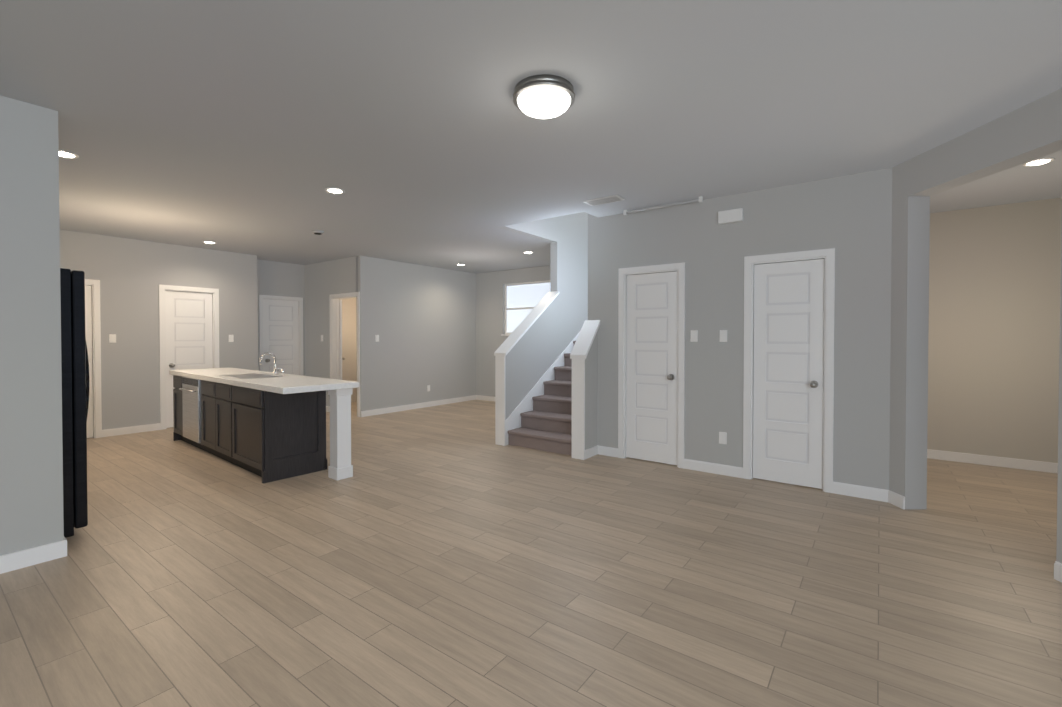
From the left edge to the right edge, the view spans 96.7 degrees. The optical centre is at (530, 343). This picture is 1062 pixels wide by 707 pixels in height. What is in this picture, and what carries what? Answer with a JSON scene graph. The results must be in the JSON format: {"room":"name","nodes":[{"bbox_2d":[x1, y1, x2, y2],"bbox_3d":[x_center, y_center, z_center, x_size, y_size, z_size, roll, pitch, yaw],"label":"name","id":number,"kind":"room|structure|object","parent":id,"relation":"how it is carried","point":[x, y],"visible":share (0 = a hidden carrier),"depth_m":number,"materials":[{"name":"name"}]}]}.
{"room":"open-plan living room","nodes":[
{"label":"open-plan living room","id":0,"kind":"room"},
{"bbox_2d":[0,95,63,555],"bbox_3d":[-4.371,-0.026,0.971,0.130,2.720,4.860,1,1,36],"label":"wall","id":1,"kind":"structure","parent":0,"point":[31,480],"depth_m":2.78,"materials":[{"name":"paint"}]},
{"bbox_2d":[0,537,66,573],"bbox_3d":[-4.362,1.284,0.990,0.143,0.100,4.873,1,1,36],"label":"baseboard","id":2,"kind":"structure","parent":1,"relation":"attached to","point":[30,557],"depth_m":2.79,"materials":[{"name":"white wood"}]},
{"bbox_2d":[60,230,257,429],"bbox_3d":[-5.713,-0.099,6.529,0.120,2.720,3.600,1,1,36],"label":"wall","id":3,"kind":"structure","parent":0,"point":[131,275],"depth_m":6.71,"materials":[{"name":"paint"}]},
{"bbox_2d":[85,285,92,437],"bbox_3d":[-6.041,0.245,6.056,0.195,2.020,0.607,1,1,36],"label":"door","id":4,"kind":"structure","parent":3,"relation":"in","point":[88,316],"depth_m":6.27,"materials":[{"name":"white wood"}]},
{"bbox_2d":[109,334,115,342],"bbox_3d":[-5.703,-0.068,6.435,0.009,0.116,0.072,1,1,36],"label":"light switch","id":5,"kind":"object","parent":3,"relation":"attached to","point":[112,338],"depth_m":6.43,"materials":[{"name":"white plastic"}]},
{"bbox_2d":[85,279,218,437],"bbox_3d":[-5.529,0.202,6.782,0.152,2.112,2.980,1,1,36],"label":"trim","id":6,"kind":"structure","parent":3,"relation":"attached to","point":[98,432],"depth_m":6.77,"materials":[{"name":"white wood"}]},
{"bbox_2d":[165,291,212,427],"bbox_3d":[-5.201,0.230,7.191,0.195,2.020,0.606,1,1,36],"label":"pantry door","id":7,"kind":"structure","parent":3,"relation":"in","point":[189,342],"depth_m":7.14,"materials":[{"name":"white wood"}]},
{"bbox_2d":[229,335,233,341],"bbox_3d":[-4.835,-0.083,7.609,0.009,0.116,0.072,1,1,36],"label":"light switch","id":8,"kind":"object","parent":3,"relation":"attached to","point":[231,338],"depth_m":7.61,"materials":[{"name":"white plastic"}]},
{"bbox_2d":[257,259,356,401],"bbox_3d":[-4.202,-0.135,9.261,0.120,2.720,2.590,1,1,36],"label":"wall","id":9,"kind":"structure","parent":0,"point":[274,278],"depth_m":8.94,"materials":[{"name":"paint"}]},
{"bbox_2d":[263,299,298,374],"bbox_3d":[-4.604,0.210,8.688,0.195,2.020,0.646,1,1,36],"label":"door","id":10,"kind":"structure","parent":9,"relation":"in","point":[281,330],"depth_m":8.68,"materials":[{"name":"white wood"}]},
{"bbox_2d":[259,295,302,375],"bbox_3d":[-4.620,0.182,8.700,0.152,2.100,0.782,1,1,36],"label":"trim","id":11,"kind":"structure","parent":9,"relation":"attached to","point":[300,305],"depth_m":8.71,"materials":[{"name":"white"}]},
{"bbox_2d":[305,256,357,405],"bbox_3d":[-3.584,-0.126,8.549,1.720,2.720,0.120,1,1,36],"label":"wall","id":12,"kind":"structure","parent":0,"point":[324,280],"depth_m":8.65,"materials":[{"name":"paint"}]},
{"bbox_2d":[339,300,344,379],"bbox_3d":[-3.588,0.207,8.935,0.660,2.020,0.439,1,1,36],"label":"room door","id":13,"kind":"structure","parent":12,"relation":"in","point":[340,325],"depth_m":8.58,"materials":[{"name":"white wood"}]},
{"bbox_2d":[326,292,360,416],"bbox_3d":[-3.559,0.178,8.534,1.782,2.112,0.152,1,1,36],"label":"trim","id":14,"kind":"structure","parent":12,"relation":"attached to","point":[334,342],"depth_m":8.45,"materials":[{"name":"white wood"}]},
{"bbox_2d":[356,256,475,416],"bbox_3d":[-2.074,-0.133,9.111,0.120,2.720,2.820,1,1,36],"label":"wall","id":15,"kind":"structure","parent":0,"point":[420,320],"depth_m":8.85,"materials":[{"name":"paint"}]},
{"bbox_2d":[361,395,475,416],"bbox_3d":[-2.029,1.177,9.076,0.013,0.100,2.790,1,1,36],"label":"baseboard","id":16,"kind":"structure","parent":15,"relation":"attached to","point":[416,406],"depth_m":8.86,"materials":[{"name":"white wood"}]},
{"bbox_2d":[476,266,549,396],"bbox_3d":[0.070,-0.136,9.353,3.280,2.720,0.120,1,1,36],"label":"wall","id":17,"kind":"structure","parent":0,"point":[490,309],"depth_m":9.95,"materials":[{"name":"paint"}]},
{"bbox_2d":[476,395,494,401],"bbox_3d":[0.079,1.175,9.281,3.160,0.100,0.013,1,1,36],"label":"baseboard","id":18,"kind":"structure","parent":17,"relation":"attached to","point":[478,397],"depth_m":10.05,"materials":[{"name":"white wood"}]},
{"bbox_2d":[501,280,549,335],"bbox_3d":[-0.053,-0.692,9.406,1.310,1.070,0.130,1,1,36],"label":"dining room window","id":19,"kind":"structure","parent":17,"relation":"in","point":[523,300],"depth_m":9.58,"materials":[{"name":"white"}]},
{"bbox_2d":[0,400,1061,706],"bbox_3d":[-1.212,1.338,4.461,16.500,0.100,14.200,1,1,36],"label":"floor","id":20,"kind":"structure","parent":0,"point":[446,556],"depth_m":2.55,"materials":[{"name":"brown wood"}]},
{"bbox_2d":[60,268,88,537],"bbox_3d":[-3.551,0.404,3.228,0.910,1.800,0.794,1,1,36],"label":"fridge","id":21,"kind":"object","parent":20,"relation":"on","point":[75,377],"visible":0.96,"depth_m":3.15,"materials":[{"name":"black metal"}]},
{"bbox_2d":[173,380,352,483],"bbox_3d":[-3.195,0.844,5.349,3.323,0.865,0.762,1,1,36],"label":"kitchen island","id":22,"kind":"object","parent":20,"relation":"on","point":[267,427],"depth_m":4.63,"materials":[{"name":"black wood"}]},
{"bbox_2d":[169,368,358,395],"bbox_3d":[-3.176,0.384,5.331,3.416,0.055,0.876,1,1,36],"label":"island countertop","id":23,"kind":"structure","parent":22,"relation":"on","point":[281,383],"depth_m":4.77,"materials":[{"name":"white stone"}]},
{"bbox_2d":[508,341,575,455],"bbox_3d":[1.075,0.423,6.918,0.972,1.665,3.304,1,1,36],"label":"staircase","id":24,"kind":"structure","parent":20,"relation":"on","point":[546,423],"depth_m":5.95,"materials":[{"name":"carpet"}]},
{"bbox_2d":[0,0,1061,273],"bbox_3d":[-1.212,-1.492,4.424,16.500,0.120,14.200,1,1,36],"label":"ceiling","id":25,"kind":"structure","parent":0,"point":[260,126],"depth_m":2.81,"materials":[{"name":"paint"}]},
{"bbox_2d":[59,150,78,158],"bbox_3d":[-3.494,-1.415,3.526,0.170,0.009,0.170,1,1,36],"label":"recessed light","id":26,"kind":"object","parent":25,"relation":"in","point":[65,154],"visible":0.67,"depth_m":3.53,"materials":[{"name":"white"}]},
{"bbox_2d":[202,241,215,243],"bbox_3d":[-4.643,-1.458,6.814,0.170,0.009,0.170,1,1,36],"label":"recessed light","id":27,"kind":"object","parent":25,"relation":"in","point":[210,242],"visible":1,"depth_m":6.79,"materials":[{"name":"white"}]},
{"bbox_2d":[312,230,323,234],"bbox_3d":[-2.756,-1.434,6.103,0.140,0.040,0.140,1,1,36],"label":"smoke detector","id":28,"kind":"object","parent":25,"relation":"attached to","point":[317,232],"visible":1,"depth_m":6.06,"materials":[{"name":"grey plastic"}]},
{"bbox_2d":[325,187,344,193],"bbox_3d":[-1.831,-1.427,4.411,0.170,0.009,0.170,1,1,36],"label":"recessed light","id":29,"kind":"object","parent":25,"relation":"in","point":[335,190],"visible":0.9,"depth_m":4.39,"materials":[{"name":"white"}]},
{"bbox_2d":[513,74,574,118],"bbox_3d":[0.072,-1.343,2.630,0.344,0.130,0.344,1,1,36],"label":"flush ceiling light","id":30,"kind":"object","parent":25,"relation":"attached to","point":[544,96],"visible":1,"depth_m":2.53,"materials":[{"name":"white glass"}]},
{"bbox_2d":[583,195,624,205],"bbox_3d":[0.731,-1.430,4.730,0.380,0.012,0.190,1,1,36],"label":"ceiling vent","id":31,"kind":"object","parent":25,"relation":"in","point":[604,200],"visible":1,"depth_m":4.71,"materials":[{"name":"white metal"}]},
{"bbox_2d":[623,196,702,214],"bbox_3d":[1.338,-1.412,4.853,0.830,0.050,0.030,1,1,36],"label":"rod","id":32,"kind":"object","parent":25,"relation":"attached to","point":[626,212],"visible":1,"depth_m":4.82,"materials":[{"name":"grey plastic"}]},
{"bbox_2d":[1023,158,1054,165],"bbox_3d":[3.967,-1.418,3.691,0.170,0.009,0.170,1,1,36],"label":"recessed light","id":33,"kind":"object","parent":25,"relation":"in","point":[1040,161],"visible":0.94,"depth_m":3.67,"materials":[{"name":"white"}]},
{"bbox_2d":[497,212,597,449],"bbox_3d":[1.071,-1.444,6.879,1.250,5.400,3.580,1,1,36],"label":"wall","id":34,"kind":"structure","parent":0,"point":[542,343],"depth_m":6.55,"materials":[{"name":"paint"}]},
{"bbox_2d":[494,291,599,459],"bbox_3d":[0.797,0.255,6.531,1.320,2.012,2.460,1,1,36],"label":"trim","id":35,"kind":"structure","parent":34,"relation":"attached to","point":[579,349],"depth_m":5.87,"materials":[{"name":"white wood"}]},
{"bbox_2d":[597,168,891,489],"bbox_3d":[1.882,-0.075,4.686,2.685,2.720,0.120,1,1,36],"label":"wall","id":36,"kind":"structure","parent":0,"point":[848,218],"depth_m":4.47,"materials":[{"name":"paint"}]},
{"bbox_2d":[626,271,677,464],"bbox_3d":[1.304,0.258,5.092,0.579,2.020,0.195,1,1,36],"label":"closet door","id":37,"kind":"structure","parent":36,"relation":"in","point":[651,359],"depth_m":5.08,"materials":[{"name":"white wood"}]},
{"bbox_2d":[690,330,697,341],"bbox_3d":[1.651,-0.076,4.776,0.072,0.116,0.009,1,1,36],"label":"light switch","id":38,"kind":"object","parent":36,"relation":"attached to","point":[694,333],"depth_m":4.77,"materials":[{"name":"white plastic"}]},
{"bbox_2d":[719,432,726,443],"bbox_3d":[1.877,0.926,4.622,0.072,0.116,0.008,1,1,36],"label":"electrical outlet","id":39,"kind":"object","parent":36,"relation":"attached to","point":[722,435],"depth_m":4.62,"materials":[{"name":"white plastic"}]},
{"bbox_2d":[719,330,726,341],"bbox_3d":[1.877,-0.074,4.609,0.072,0.116,0.009,1,1,36],"label":"light switch","id":40,"kind":"object","parent":36,"relation":"attached to","point":[722,338],"depth_m":4.61,"materials":[{"name":"white plastic"}]},
{"bbox_2d":[718,208,742,223],"bbox_3d":[1.919,-1.223,4.540,0.220,0.120,0.045,1,1,36],"label":"door chime","id":41,"kind":"object","parent":36,"relation":"attached to","point":[730,216],"visible":0.98,"depth_m":4.52,"materials":[{"name":"white plastic"}]},
{"bbox_2d":[753,259,824,488],"bbox_3d":[2.347,0.268,4.321,0.564,2.020,0.195,1,1,36],"label":"closet door","id":42,"kind":"structure","parent":36,"relation":"in","point":[788,386],"depth_m":4.30,"materials":[{"name":"white wood"}]},
{"bbox_2d":[889,88,1061,562],"bbox_3d":[3.016,-0.027,1.039,0.170,2.720,5.600,0,1,0],"label":"wall","id":43,"kind":"structure","parent":0,"point":[1031,131],"depth_m":3.67,"materials":[{"name":"paint"}]},
{"bbox_2d":[888,490,1061,581],"bbox_3d":[2.924,1.283,1.056,0.013,0.100,5.600,0,1,0],"label":"baseboard","id":44,"kind":"structure","parent":43,"relation":"attached to","point":[896,499],"depth_m":3.70,"materials":[{"name":"white wood"}]},
{"bbox_2d":[927,198,1061,462],"bbox_3d":[5.725,-0.071,4.361,5.250,2.720,0.120,1,1,36],"label":"wall","id":45,"kind":"structure","parent":0,"point":[994,328],"depth_m":4.91,"materials":[{"name":"paint"}]},
{"bbox_2d":[927,449,1057,472],"bbox_3d":[5.734,1.240,4.289,5.130,0.100,0.013,1,1,36],"label":"baseboard","id":46,"kind":"structure","parent":45,"relation":"attached to","point":[1042,466],"depth_m":4.94,"materials":[{"name":"white wood"}]}
]}

